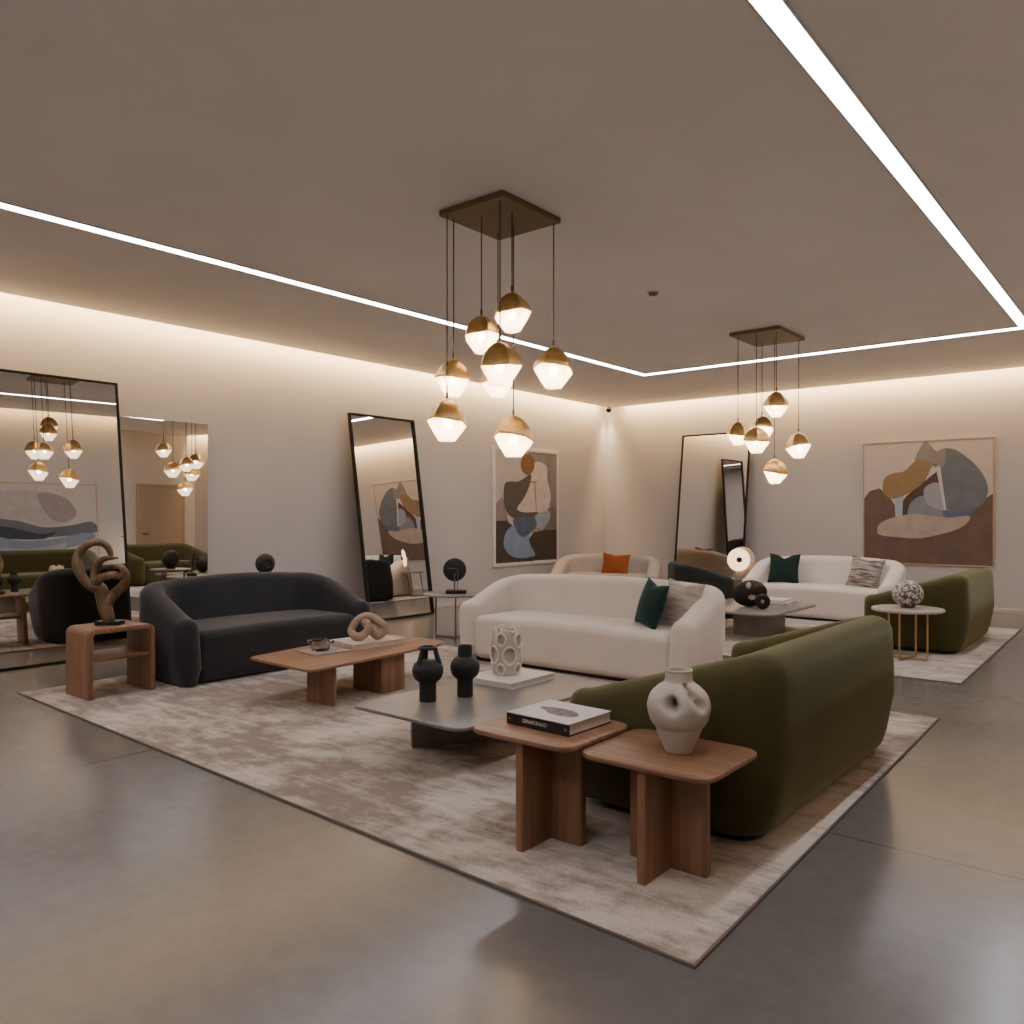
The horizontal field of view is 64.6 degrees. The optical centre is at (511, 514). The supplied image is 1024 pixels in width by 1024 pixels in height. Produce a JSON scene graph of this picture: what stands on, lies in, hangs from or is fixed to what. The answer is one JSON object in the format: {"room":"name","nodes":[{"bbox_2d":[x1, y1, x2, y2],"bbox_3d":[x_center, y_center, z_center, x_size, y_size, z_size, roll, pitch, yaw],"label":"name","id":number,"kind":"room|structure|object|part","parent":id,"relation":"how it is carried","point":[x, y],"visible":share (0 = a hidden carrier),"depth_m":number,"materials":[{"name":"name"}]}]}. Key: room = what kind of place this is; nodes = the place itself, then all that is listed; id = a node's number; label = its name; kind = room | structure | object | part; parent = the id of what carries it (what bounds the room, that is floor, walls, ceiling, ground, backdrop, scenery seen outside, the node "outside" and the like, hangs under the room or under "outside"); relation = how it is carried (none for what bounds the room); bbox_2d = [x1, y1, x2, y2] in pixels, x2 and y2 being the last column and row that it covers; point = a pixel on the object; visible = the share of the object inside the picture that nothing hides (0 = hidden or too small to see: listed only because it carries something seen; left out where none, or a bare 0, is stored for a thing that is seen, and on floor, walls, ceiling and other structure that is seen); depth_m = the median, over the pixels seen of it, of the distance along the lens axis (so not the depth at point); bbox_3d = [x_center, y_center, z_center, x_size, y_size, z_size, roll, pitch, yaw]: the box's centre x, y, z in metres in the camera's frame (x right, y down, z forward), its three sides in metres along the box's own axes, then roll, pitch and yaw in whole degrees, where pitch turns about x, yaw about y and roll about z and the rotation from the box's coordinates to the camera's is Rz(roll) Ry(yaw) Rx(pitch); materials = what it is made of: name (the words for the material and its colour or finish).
{"room":"store","nodes":[
{"label":"store","id":0,"kind":"room"},
{"bbox_2d":[0,292,605,603],"bbox_3d":[-3.641,-0.575,10.314,0.300,4.150,17.950,0,0,39],"label":"wall","id":1,"kind":"structure","parent":0,"point":[281,478],"depth_m":11.01,"materials":[{"name":"paint"}]},
{"bbox_2d":[120,416,207,621],"bbox_3d":[-4.100,0.170,9.481,0.008,2.560,1.160,0,0,39],"label":"wall mirror","id":2,"kind":"object","parent":1,"relation":"attached to","point":[165,463],"visible":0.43,"depth_m":9.50,"materials":[{"name":"clear glass"}]},
{"bbox_2d":[434,600,467,608],"bbox_3d":[-3.519,1.465,10.214,0.015,0.070,17.350,0,0,39],"label":"baseboard","id":3,"kind":"structure","parent":1,"relation":"attached to","point":[449,604],"depth_m":13.23,"materials":[{"name":"paint"}]},
{"bbox_2d":[493,445,558,566],"bbox_3d":[0.279,-0.155,14.839,0.028,2.130,1.920,0,0,39],"label":"painting","id":4,"kind":"object","parent":1,"relation":"attached to","point":[525,487],"visible":0.99,"depth_m":14.78,"materials":[{"name":"fabric"}]},
{"bbox_2d":[0,0,1023,406],"bbox_3d":[0.613,-2.225,6.812,10.280,0.050,16.920,0,0,39],"label":"ceiling","id":5,"kind":"structure","parent":0,"point":[680,151],"depth_m":5.17,"materials":[{"name":"paint"}]},
{"bbox_2d":[0,201,644,374],"bbox_3d":[-1.764,-2.195,7.996,0.132,0.009,11.940,0,0,39],"label":"recessed light","id":6,"kind":"object","parent":5,"relation":"in","point":[3,205],"visible":1,"depth_m":7.21,"materials":[{"name":"white plastic"}]},
{"bbox_2d":[427,190,572,456],"bbox_3d":[-0.079,-1.317,5.900,0.783,1.765,0.913,0,0,39],"label":"pendant chandelier","id":7,"kind":"object","parent":5,"relation":"hanging from","point":[499,215],"visible":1,"depth_m":5.82,"materials":[{"name":"brown metal"}]},
{"bbox_3d":[-0.465,-0.610,5.814,0.281,0.161,0.284,0,0,39],"label":"shade glass","id":8,"kind":"part","parent":7,"relation":"part of","materials":[{"name":"white glass"}]},
{"bbox_3d":[-0.467,-1.495,5.822,0.016,1.330,0.016,0,0,39],"label":"cord","id":9,"kind":"part","parent":7,"relation":"part of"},
{"bbox_3d":[-0.419,-0.933,5.904,0.249,0.140,0.255,0,0,39],"label":"shade glass","id":10,"kind":"part","parent":7,"relation":"part of","materials":[{"name":"white glass"}]},
{"bbox_3d":[-0.426,-1.647,5.905,0.016,1.027,0.016,0,0,39],"label":"cord","id":11,"kind":"part","parent":7,"relation":"part of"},
{"bbox_3d":[-0.222,-1.801,5.871,0.016,0.718,0.016,0,0,39],"label":"cord","id":12,"kind":"part","parent":7,"relation":"part of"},
{"bbox_3d":[-0.229,-1.242,5.872,0.250,0.140,0.255,0,0,39],"label":"shade glass","id":13,"kind":"part","parent":7,"relation":"part of","materials":[{"name":"white glass"}]},
{"bbox_3d":[-0.108,-0.973,6.196,0.256,0.141,0.253,0,0,39],"label":"shade glass","id":14,"kind":"part","parent":7,"relation":"part of","materials":[{"name":"white glass"}]},
{"bbox_3d":[-0.108,-1.666,6.204,0.016,0.988,0.016,0,0,39],"label":"cord","id":15,"kind":"part","parent":7,"relation":"part of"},
{"bbox_3d":[-0.082,-1.674,5.563,0.016,0.972,0.016,0,0,39],"label":"cord","id":16,"kind":"part","parent":7,"relation":"part of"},
{"bbox_3d":[-0.092,-0.965,5.562,0.286,0.157,0.285,0,0,39],"label":"shade glass","id":17,"kind":"part","parent":7,"relation":"part of","materials":[{"name":"white glass"}]},
{"bbox_3d":[0.000,-1.871,5.774,0.016,0.577,0.016,0,0,39],"label":"cord","id":18,"kind":"part","parent":7,"relation":"part of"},
{"bbox_3d":[-0.008,-1.380,5.772,0.263,0.150,0.259,0,0,39],"label":"shade glass","id":19,"kind":"part","parent":7,"relation":"part of","materials":[{"name":"white glass"}]},
{"bbox_3d":[0.011,-1.450,6.054,0.016,1.420,0.016,0,0,39],"label":"cord","id":20,"kind":"part","parent":7,"relation":"part of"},
{"bbox_3d":[0.004,-0.520,6.045,0.293,0.170,0.284,0,0,39],"label":"shade glass","id":21,"kind":"part","parent":7,"relation":"part of","materials":[{"name":"white glass"}]},
{"bbox_3d":[0.306,-1.022,5.988,0.288,0.169,0.283,0,0,39],"label":"shade glass","id":22,"kind":"part","parent":7,"relation":"part of","materials":[{"name":"white glass"}]},
{"bbox_3d":[0.307,-1.701,5.996,0.016,0.918,0.016,0,0,39],"label":"cord","id":23,"kind":"part","parent":7,"relation":"part of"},
{"bbox_2d":[605,407,611,412],"bbox_3d":[1.973,-2.145,16.541,0.140,0.110,0.140,0,0,39],"label":"security camera","id":24,"kind":"object","parent":5,"relation":"attached to","point":[608,409],"visible":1,"depth_m":16.49,"materials":[{"name":"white plastic"}]},
{"bbox_2d":[647,290,658,295],"bbox_3d":[1.392,-2.182,7.984,0.120,0.037,0.120,0,0,39],"label":"smoke detector","id":25,"kind":"object","parent":5,"relation":"attached to","point":[652,292],"visible":1,"depth_m":7.95,"materials":[{"name":"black plastic"}]},
{"bbox_2d":[727,325,810,483],"bbox_3d":[3.123,-1.292,9.912,0.825,1.816,0.951,0,0,39],"label":"cluster","id":26,"kind":"object","parent":5,"relation":"hanging from","point":[756,438],"visible":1,"depth_m":9.79,"materials":[{"name":"brown metal"}]},
{"bbox_3d":[2.753,-0.934,9.900,0.262,0.159,0.268,0,0,39],"label":"shade glass","id":27,"kind":"part","parent":26,"relation":"part of","materials":[{"name":"white glass"}]},
{"bbox_3d":[2.927,-0.820,9.667,0.296,0.160,0.296,0,0,39],"label":"shade glass","id":28,"kind":"part","parent":26,"relation":"part of","materials":[{"name":"white glass"}]},
{"bbox_3d":[2.916,-1.605,9.666,0.016,1.110,0.016,0,0,39],"label":"cord","id":29,"kind":"part","parent":26,"relation":"part of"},
{"bbox_3d":[3.096,-1.011,10.046,0.294,0.170,0.285,0,0,39],"label":"shade glass","id":30,"kind":"part","parent":26,"relation":"part of","materials":[{"name":"white glass"}]},
{"bbox_3d":[3.203,-1.421,9.885,0.016,1.477,0.016,0,0,39],"label":"cord","id":31,"kind":"part","parent":26,"relation":"part of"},
{"bbox_3d":[3.210,-0.468,9.893,0.284,0.169,0.277,0,0,39],"label":"shade glass","id":32,"kind":"part","parent":26,"relation":"part of","materials":[{"name":"white glass"}]},
{"bbox_3d":[3.094,-1.228,9.508,0.281,0.157,0.282,0,0,39],"label":"shade glass","id":33,"kind":"part","parent":26,"relation":"part of","materials":[{"name":"white glass"}]},
{"bbox_3d":[3.104,-1.804,9.509,0.016,0.713,0.016,0,0,39],"label":"cord","id":34,"kind":"part","parent":26,"relation":"part of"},
{"bbox_3d":[3.530,-0.788,9.998,0.298,0.170,0.295,0,0,39],"label":"shade glass","id":35,"kind":"part","parent":26,"relation":"part of","materials":[{"name":"white glass"}]},
{"bbox_3d":[3.539,-1.589,10.000,0.016,1.142,0.016,0,0,39],"label":"cord","id":36,"kind":"part","parent":26,"relation":"part of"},
{"bbox_2d":[639,326,1023,375],"bbox_3d":[4.036,-2.195,11.073,5.200,0.009,0.162,0,0,39],"label":"recessed light","id":37,"kind":"object","parent":5,"relation":"in","point":[1017,327],"visible":1,"depth_m":10.73,"materials":[{"name":"white plastic"}]},
{"bbox_2d":[745,0,1023,326],"bbox_3d":[2.167,-2.195,4.778,0.132,0.009,11.940,0,0,39],"label":"recessed light","id":38,"kind":"object","parent":5,"relation":"in","point":[781,19],"visible":1,"depth_m":4.57,"materials":[{"name":"white plastic"}]},
{"bbox_2d":[0,605,1023,1023],"bbox_3d":[0.538,1.600,6.893,11.100,0.200,17.950,0,0,39],"label":"floor","id":39,"kind":"structure","parent":0,"point":[140,884],"depth_m":3.02,"materials":[{"name":"concrete"}]},
{"bbox_2d":[0,369,131,671],"bbox_3d":[-4.809,0.020,8.110,0.404,2.951,1.860,0,0,39],"label":"floor mirror","id":40,"kind":"object","parent":39,"relation":"on","point":[62,484],"visible":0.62,"depth_m":8.27,"materials":[{"name":"clear glass"}]},
{"bbox_2d":[347,412,434,620],"bbox_3d":[-1.750,0.019,11.848,0.494,2.953,1.270,0,0,39],"label":"floor mirror","id":41,"kind":"object","parent":39,"relation":"on","point":[384,451],"visible":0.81,"depth_m":11.82,"materials":[{"name":"clear glass"}]},
{"bbox_2d":[423,590,480,639],"bbox_3d":[-0.705,1.226,9.907,0.770,0.543,0.770,0,0,-8],"label":"side table","id":42,"kind":"object","parent":39,"relation":"on","point":[437,594],"visible":0.62,"depth_m":9.73,"materials":[{"name":"stone"}]},
{"bbox_3d":[-0.827,1.238,9.957,0.263,0.521,0.020,0,0,22],"label":"leg","id":43,"kind":"part","parent":42,"relation":"part of","materials":[{"name":"metal"}]},
{"bbox_2d":[443,558,466,593],"bbox_3d":[-0.698,0.741,9.867,0.287,0.429,0.120,0,0,0],"label":"disc sculpture","id":44,"kind":"object","parent":42,"relation":"on","point":[454,569],"visible":1,"depth_m":9.87,"materials":[{"name":"black metal"}]},
{"bbox_3d":[-0.717,0.777,9.855,0.125,0.267,0.047,0,0,0],"label":"arm","id":45,"kind":"part","parent":44,"relation":"part of","materials":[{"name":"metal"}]},
{"bbox_3d":[-0.699,0.668,9.884,0.284,0.284,0.043,0,0,0],"label":"lamp shade","id":46,"kind":"part","parent":44,"relation":"part of","materials":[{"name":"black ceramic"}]},
{"bbox_3d":[-0.687,1.238,9.776,0.020,0.521,0.264,0,0,-8],"label":"leg","id":47,"kind":"part","parent":42,"relation":"part of","materials":[{"name":"metal"}]},
{"bbox_2d":[18,645,938,969],"bbox_3d":[-0.510,1.493,6.343,6.375,0.014,4.270,0,0,39],"label":"area rug","id":48,"kind":"object","parent":39,"relation":"on","point":[451,807],"visible":0.65,"depth_m":4.29,"materials":[{"name":"beige carpet"}]},
{"bbox_2d":[66,620,154,700],"bbox_3d":[-3.378,1.204,6.822,0.430,0.565,0.550,0,0,39],"label":"end table","id":49,"kind":"object","parent":48,"relation":"on","point":[139,651],"visible":0.98,"depth_m":6.71,"materials":[{"name":"brown wood"}]},
{"bbox_2d":[72,538,129,625],"bbox_3d":[-3.448,0.559,6.813,0.474,0.723,0.153,0,0,-1],"label":"sculpture","id":50,"kind":"object","parent":49,"relation":"on","point":[105,599],"visible":1,"depth_m":6.77,"materials":[{"name":"brown wood"}]},
{"bbox_2d":[94,646,149,661],"bbox_3d":[-3.378,1.171,6.822,0.410,0.030,0.466,0,0,39],"label":"shelf","id":51,"kind":"object","parent":49,"relation":"attached to","point":[128,651],"depth_m":6.81,"materials":[{"name":"brown wood"}]},
{"bbox_2d":[139,572,370,686],"bbox_3d":[-2.540,1.041,8.043,1.060,0.890,2.170,0,0,39],"label":"curved sofa","id":52,"kind":"object","parent":48,"relation":"on","point":[209,628],"visible":0.78,"depth_m":7.77,"materials":[{"name":"grey fabric"}]},
{"bbox_3d":[-2.474,1.240,7.989,0.820,0.463,1.760,0,0,39],"label":"seat","id":53,"kind":"part","parent":52,"relation":"part of","materials":[{"name":"grey fabric"}]},
{"bbox_2d":[250,634,444,706],"bbox_3d":[-1.397,1.313,6.900,0.946,0.346,1.656,0,0,35],"label":"coffee table","id":54,"kind":"object","parent":48,"relation":"on","point":[380,670],"visible":0.77,"depth_m":6.72,"materials":[{"name":"brown wood"}]},
{"bbox_3d":[-1.503,1.323,6.389,0.330,0.325,0.035,0,0,39],"label":"leg","id":55,"kind":"part","parent":54,"relation":"part of","materials":[{"name":"brown wood"}]},
{"bbox_2d":[295,646,349,655],"bbox_3d":[-1.583,1.134,6.774,0.340,0.012,0.330,0,0,-44],"label":"tray","id":56,"kind":"object","parent":54,"relation":"on","point":[333,649],"visible":0.84,"depth_m":6.70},
{"bbox_2d":[307,638,333,651],"bbox_3d":[-1.593,1.083,6.738,0.168,0.090,0.168,0,0,-43],"label":"glass bowl","id":57,"kind":"object","parent":56,"relation":"on","point":[320,644],"visible":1,"depth_m":6.68,"materials":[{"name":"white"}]},
{"bbox_2d":[330,635,404,649],"bbox_3d":[-1.278,1.117,7.146,0.520,0.046,0.400,0,0,-44],"label":"book","id":58,"kind":"object","parent":54,"relation":"on","point":[369,642],"visible":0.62,"depth_m":7.01,"materials":[{"name":"white paper"}]},
{"bbox_2d":[348,612,388,640],"bbox_3d":[-1.260,0.974,7.089,0.345,0.237,0.160,0,0,-20],"label":"knot sculpture","id":59,"kind":"object","parent":58,"relation":"on","point":[366,618],"visible":1,"depth_m":7.06,"materials":[{"name":"beige stone"}]},
{"bbox_3d":[-1.140,1.326,6.936,0.370,0.320,0.270,0,0,39],"label":"leg","id":60,"kind":"part","parent":54,"relation":"part of","materials":[{"name":"brown wood"}]},
{"bbox_2d":[354,675,607,747],"bbox_3d":[-0.153,1.331,5.339,0.950,0.310,1.570,0,0,39],"label":"coffee table","id":61,"kind":"object","parent":48,"relation":"on","point":[451,719],"visible":0.63,"depth_m":5.16,"materials":[{"name":"grey metal"}]},
{"bbox_2d":[412,645,443,702],"bbox_3d":[-0.533,1.005,5.127,0.199,0.350,0.199,0,0,39],"label":"vase","id":62,"kind":"object","parent":61,"relation":"on","point":[427,672],"visible":1,"depth_m":5.07,"materials":[{"name":"black ceramic"}]},
{"bbox_2d":[450,644,479,697],"bbox_3d":[-0.305,1.013,5.264,0.192,0.333,0.192,0,0,39],"label":"vase","id":63,"kind":"object","parent":61,"relation":"on","point":[465,667],"visible":1,"depth_m":5.21,"materials":[{"name":"black ceramic"}]},
{"bbox_2d":[473,668,553,689],"bbox_3d":[-0.015,1.156,5.776,0.430,0.040,0.500,0,0,39],"label":"book","id":64,"kind":"object","parent":61,"relation":"on","point":[525,677],"visible":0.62,"depth_m":5.65,"materials":[{"name":"paper"}]},
{"bbox_2d":[490,624,522,675],"bbox_3d":[-0.038,0.965,5.795,0.238,0.345,0.237,0,0,27],"label":"vase","id":65,"kind":"object","parent":64,"relation":"on","point":[506,645],"visible":1,"depth_m":5.71,"materials":[{"name":"beige ceramic"}]},
{"bbox_2d":[474,715,626,851],"bbox_3d":[0.179,1.230,3.756,0.570,0.511,0.540,0,0,39],"label":"side table","id":66,"kind":"object","parent":48,"relation":"on","point":[550,767],"visible":0.77,"depth_m":3.64,"materials":[{"name":"brown wood"}]},
{"bbox_3d":[0.179,1.242,3.756,0.040,0.487,0.470,0,0,39],"label":"cross panel","id":67,"kind":"part","parent":66,"relation":"part of","materials":[{"name":"brown wood"}]},
{"bbox_2d":[507,699,610,736],"bbox_3d":[0.221,0.947,3.799,0.365,0.056,0.331,0,0,41],"label":"book","id":68,"kind":"object","parent":66,"relation":"on","point":[551,716],"visible":1,"depth_m":3.73,"materials":[{"name":"paper"}]},
{"bbox_2d":[540,706,578,716],"bbox_3d":[0.216,0.920,3.789,0.245,0.001,0.121,0,0,41],"label":"print","id":69,"kind":"object","parent":68,"relation":"on","point":[556,711],"depth_m":3.79},
{"bbox_3d":[0.179,1.242,3.756,0.370,0.487,0.040,0,0,39],"label":"leg panel","id":70,"kind":"part","parent":66,"relation":"part of","materials":[{"name":"brown wood"}]},
{"bbox_2d":[459,574,724,681],"bbox_3d":[0.756,1.051,7.910,2.660,0.870,1.000,0,0,39],"label":"curved sofa","id":71,"kind":"object","parent":48,"relation":"on","point":[575,624],"visible":0.79,"depth_m":7.68,"materials":[{"name":"beige fabric"}]},
{"bbox_3d":[0.702,1.232,7.844,2.250,0.448,0.760,0,0,39],"label":"seat","id":72,"kind":"part","parent":71,"relation":"part of","materials":[{"name":"beige fabric"}]},
{"bbox_2d":[634,577,669,629],"bbox_3d":[1.273,0.815,7.397,0.201,0.463,0.501,0,0,-21],"label":"cushion","id":73,"kind":"object","parent":71,"relation":"on","point":[652,601],"visible":1,"depth_m":7.27,"materials":[{"name":"teal fabric"}]},
{"bbox_2d":[658,578,705,625],"bbox_3d":[1.533,0.815,7.351,0.185,0.457,0.479,0,0,-31],"label":"cushion","id":74,"kind":"object","parent":71,"relation":"on","point":[680,598],"visible":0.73,"depth_m":7.30,"materials":[{"name":"fabric"}]},
{"bbox_2d":[582,729,756,885],"bbox_3d":[0.666,1.243,3.435,0.610,0.486,0.530,0,0,39],"label":"side table","id":75,"kind":"object","parent":48,"relation":"on","point":[670,793],"visible":0.99,"depth_m":3.34,"materials":[{"name":"brown wood"}]},
{"bbox_3d":[0.666,1.255,3.435,0.040,0.462,0.470,0,0,39],"label":"cross panel","id":76,"kind":"part","parent":75,"relation":"part of","materials":[{"name":"brown wood"}]},
{"bbox_3d":[0.666,1.255,3.435,0.360,0.462,0.040,0,0,39],"label":"leg panel","id":77,"kind":"part","parent":75,"relation":"part of","materials":[{"name":"brown wood"}]},
{"bbox_2d":[647,666,710,754],"bbox_3d":[0.706,0.826,3.428,0.264,0.349,0.259,0,0,39],"label":"vase","id":78,"kind":"object","parent":75,"relation":"on","point":[679,709],"visible":1,"depth_m":3.35,"materials":[{"name":"ceramic"}]},
{"bbox_2d":[570,615,894,840],"bbox_3d":[1.367,1.056,4.645,1.102,0.860,2.223,0,0,39],"label":"curved sofa","id":79,"kind":"object","parent":48,"relation":"on","point":[812,703],"visible":0.83,"depth_m":3.85,"materials":[{"name":"green fabric"}]},
{"bbox_2d":[551,554,660,578],"bbox_3d":[1.675,1.100,14.330,1.900,0.800,1.000,0,0,18],"label":"curved sofa","id":80,"kind":"object","parent":39,"relation":"on","point":[639,566],"visible":0.35,"depth_m":14.46,"materials":[{"name":"beige fabric"}]},
{"bbox_3d":[1.649,1.246,14.249,1.490,0.448,0.760,0,0,18],"label":"seat","id":81,"kind":"part","parent":80,"relation":"part of","materials":[{"name":"beige fabric"}]},
{"bbox_2d":[601,553,630,573],"bbox_3d":[1.823,0.880,14.273,0.516,0.423,0.189,0,0,20],"label":"cushion","id":82,"kind":"object","parent":80,"relation":"on","point":[611,563],"visible":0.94,"depth_m":14.22,"materials":[{"name":"orange fabric"}]},
{"bbox_2d":[674,432,749,587],"bbox_3d":[3.713,-0.022,15.115,1.380,3.036,0.446,0,0,39],"label":"floor mirror","id":83,"kind":"object","parent":39,"relation":"on","point":[714,471],"visible":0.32,"depth_m":15.13,"materials":[{"name":"clear glass"}]},
{"bbox_2d":[723,618,1020,684],"bbox_3d":[3.667,1.493,10.212,4.340,0.014,4.350,0,0,39],"label":"area rug","id":84,"kind":"object","parent":39,"relation":"on","point":[956,668],"visible":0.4,"depth_m":8.51,"materials":[{"name":"beige carpet"}]},
{"bbox_2d":[668,561,733,618],"bbox_3d":[2.684,1.076,11.695,0.800,0.820,0.860,0,0,-4],"label":"tub chair","id":85,"kind":"object","parent":84,"relation":"on","point":[677,571],"visible":0.32,"depth_m":11.29,"materials":[{"name":"black fabric"}]},
{"bbox_2d":[725,598,815,636],"bbox_3d":[3.037,1.318,10.294,1.200,0.336,1.620,0,0,39],"label":"coffee table","id":86,"kind":"object","parent":84,"relation":"on","point":[754,621],"visible":0.62,"depth_m":9.96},
{"bbox_2d":[732,580,766,606],"bbox_3d":[2.986,0.983,10.168,0.428,0.332,0.240,0,0,4],"label":"sculpture","id":87,"kind":"object","parent":86,"relation":"on","point":[745,593],"visible":0.92,"depth_m":10.09,"materials":[{"name":"brown ceramic"}]},
{"bbox_2d":[755,594,769,608],"bbox_3d":[3.063,1.056,9.899,0.188,0.187,0.072,0,0,4],"label":"sculpture","id":88,"kind":"object","parent":86,"relation":"on","point":[762,601],"visible":1,"depth_m":9.87,"materials":[{"name":"brown ceramic"}]},
{"bbox_2d":[770,600,794,605],"bbox_3d":[3.460,1.135,10.543,0.340,0.030,0.440,0,0,32],"label":"book","id":89,"kind":"object","parent":86,"relation":"on","point":[793,601],"visible":0.52,"depth_m":10.36,"materials":[{"name":"paper"}]},
{"bbox_2d":[769,597,793,602],"bbox_3d":[3.457,1.107,10.571,0.300,0.026,0.400,0,0,38],"label":"book","id":90,"kind":"object","parent":89,"relation":"on","point":[772,599],"visible":0.75,"depth_m":10.49,"materials":[{"name":"paper"}]},
{"bbox_2d":[742,555,905,621],"bbox_3d":[4.525,1.046,11.765,2.150,0.880,1.000,0,0,39],"label":"curved sofa","id":91,"kind":"object","parent":84,"relation":"on","point":[822,579],"visible":0.48,"depth_m":11.51,"materials":[{"name":"beige fabric"}]},
{"bbox_2d":[767,553,800,582],"bbox_3d":[4.092,0.805,12.183,0.476,0.444,0.194,0,0,33],"label":"cushion","id":92,"kind":"object","parent":91,"relation":"on","point":[781,569],"visible":1,"depth_m":12.11,"materials":[{"name":"fabric"}]},
{"bbox_3d":[4.471,1.232,11.699,1.740,0.448,0.760,0,0,39],"label":"seat","id":93,"kind":"part","parent":91,"relation":"part of","materials":[{"name":"beige fabric"}]},
{"bbox_3d":[4.525,1.031,11.765,2.150,0.850,1.000,0,0,39],"label":"curved backrest","id":94,"kind":"part","parent":91,"relation":"part of","materials":[{"name":"beige fabric"}]},
{"bbox_2d":[845,555,885,588],"bbox_3d":[4.985,0.815,11.427,0.186,0.487,0.530,0,0,-45],"label":"cushion","id":95,"kind":"object","parent":91,"relation":"on","point":[863,573],"visible":0.99,"depth_m":11.36,"materials":[{"name":"fabric"}]},
{"bbox_2d":[871,604,945,660],"bbox_3d":[4.095,1.223,8.382,0.690,0.525,0.690,0,0,39],"label":"side table","id":96,"kind":"object","parent":84,"relation":"on","point":[888,608],"visible":0.9,"depth_m":8.25,"materials":[{"name":"stone"}]},
{"bbox_3d":[4.095,1.238,8.382,0.410,0.495,0.020,0,0,-41],"label":"leg frame","id":97,"kind":"part","parent":96,"relation":"part of","materials":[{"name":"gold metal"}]},
{"bbox_2d":[892,580,923,607],"bbox_3d":[4.113,0.820,8.419,0.300,0.282,0.300,0,0,39],"label":"sphere","id":98,"kind":"object","parent":96,"relation":"on","point":[907,593],"visible":1,"depth_m":8.32,"materials":[{"name":"stone"}]},
{"bbox_3d":[4.095,1.238,8.382,0.404,0.495,0.086,0,0,39],"label":"leg frame","id":99,"kind":"part","parent":96,"relation":"part of","materials":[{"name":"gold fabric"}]},
{"bbox_2d":[864,568,993,653],"bbox_3d":[4.921,1.061,9.476,1.032,0.850,1.972,0,0,39],"label":"curved sofa","id":100,"kind":"object","parent":84,"relation":"on","point":[966,597],"visible":0.68,"depth_m":8.67,"materials":[{"name":"green fabric"}]},
{"bbox_3d":[3.522,1.232,12.624,0.480,0.504,0.480,0,0,11],"label":"side table","id":101,"kind":"object","parent":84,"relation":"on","visible":0},
{"bbox_2d":[727,547,754,578],"bbox_3d":[3.539,0.734,12.513,0.436,0.491,0.130,0,0,-3],"label":"sculpture","id":102,"kind":"object","parent":101,"relation":"on","point":[741,560],"visible":1,"depth_m":12.48,"materials":[{"name":"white stone"}]},
{"bbox_3d":[3.496,0.690,12.511,0.351,0.351,0.061,0,0,-3],"label":"lamp shade","id":103,"kind":"part","parent":102,"relation":"part of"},
{"bbox_3d":[-2.917,1.099,9.572,0.440,0.798,0.440,0,0,22],"label":"side table","id":104,"kind":"object","parent":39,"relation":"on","visible":0},
{"bbox_2d":[255,554,274,571],"bbox_3d":[-2.913,0.578,9.568,0.236,0.244,0.123,0,0,-41],"label":"disc sculpture","id":105,"kind":"object","parent":104,"relation":"on","point":[264,562],"visible":0.85,"depth_m":9.52,"materials":[{"name":"black ceramic"}]},
{"bbox_2d":[606,367,1023,609],"bbox_3d":[6.127,-0.575,13.723,10.500,4.150,0.300,0,0,39],"label":"wall","id":106,"kind":"structure","parent":0,"point":[817,508],"depth_m":14.11,"materials":[{"name":"paint"}]},
{"bbox_2d":[863,436,994,567],"bbox_3d":[6.672,-0.200,13.061,1.930,2.020,0.028,0,0,39],"label":"painting","id":107,"kind":"object","parent":106,"relation":"attached to","point":[926,502],"visible":0.96,"depth_m":13.02,"materials":[{"name":"brown paint"}]},
{"bbox_2d":[993,608,1023,613],"bbox_3d":[6.028,1.465,13.601,10.500,0.070,0.015,0,0,39],"label":"baseboard","id":108,"kind":"structure","parent":106,"relation":"attached to","point":[995,610],"depth_m":12.34,"materials":[{"name":"paint"}]}
]}

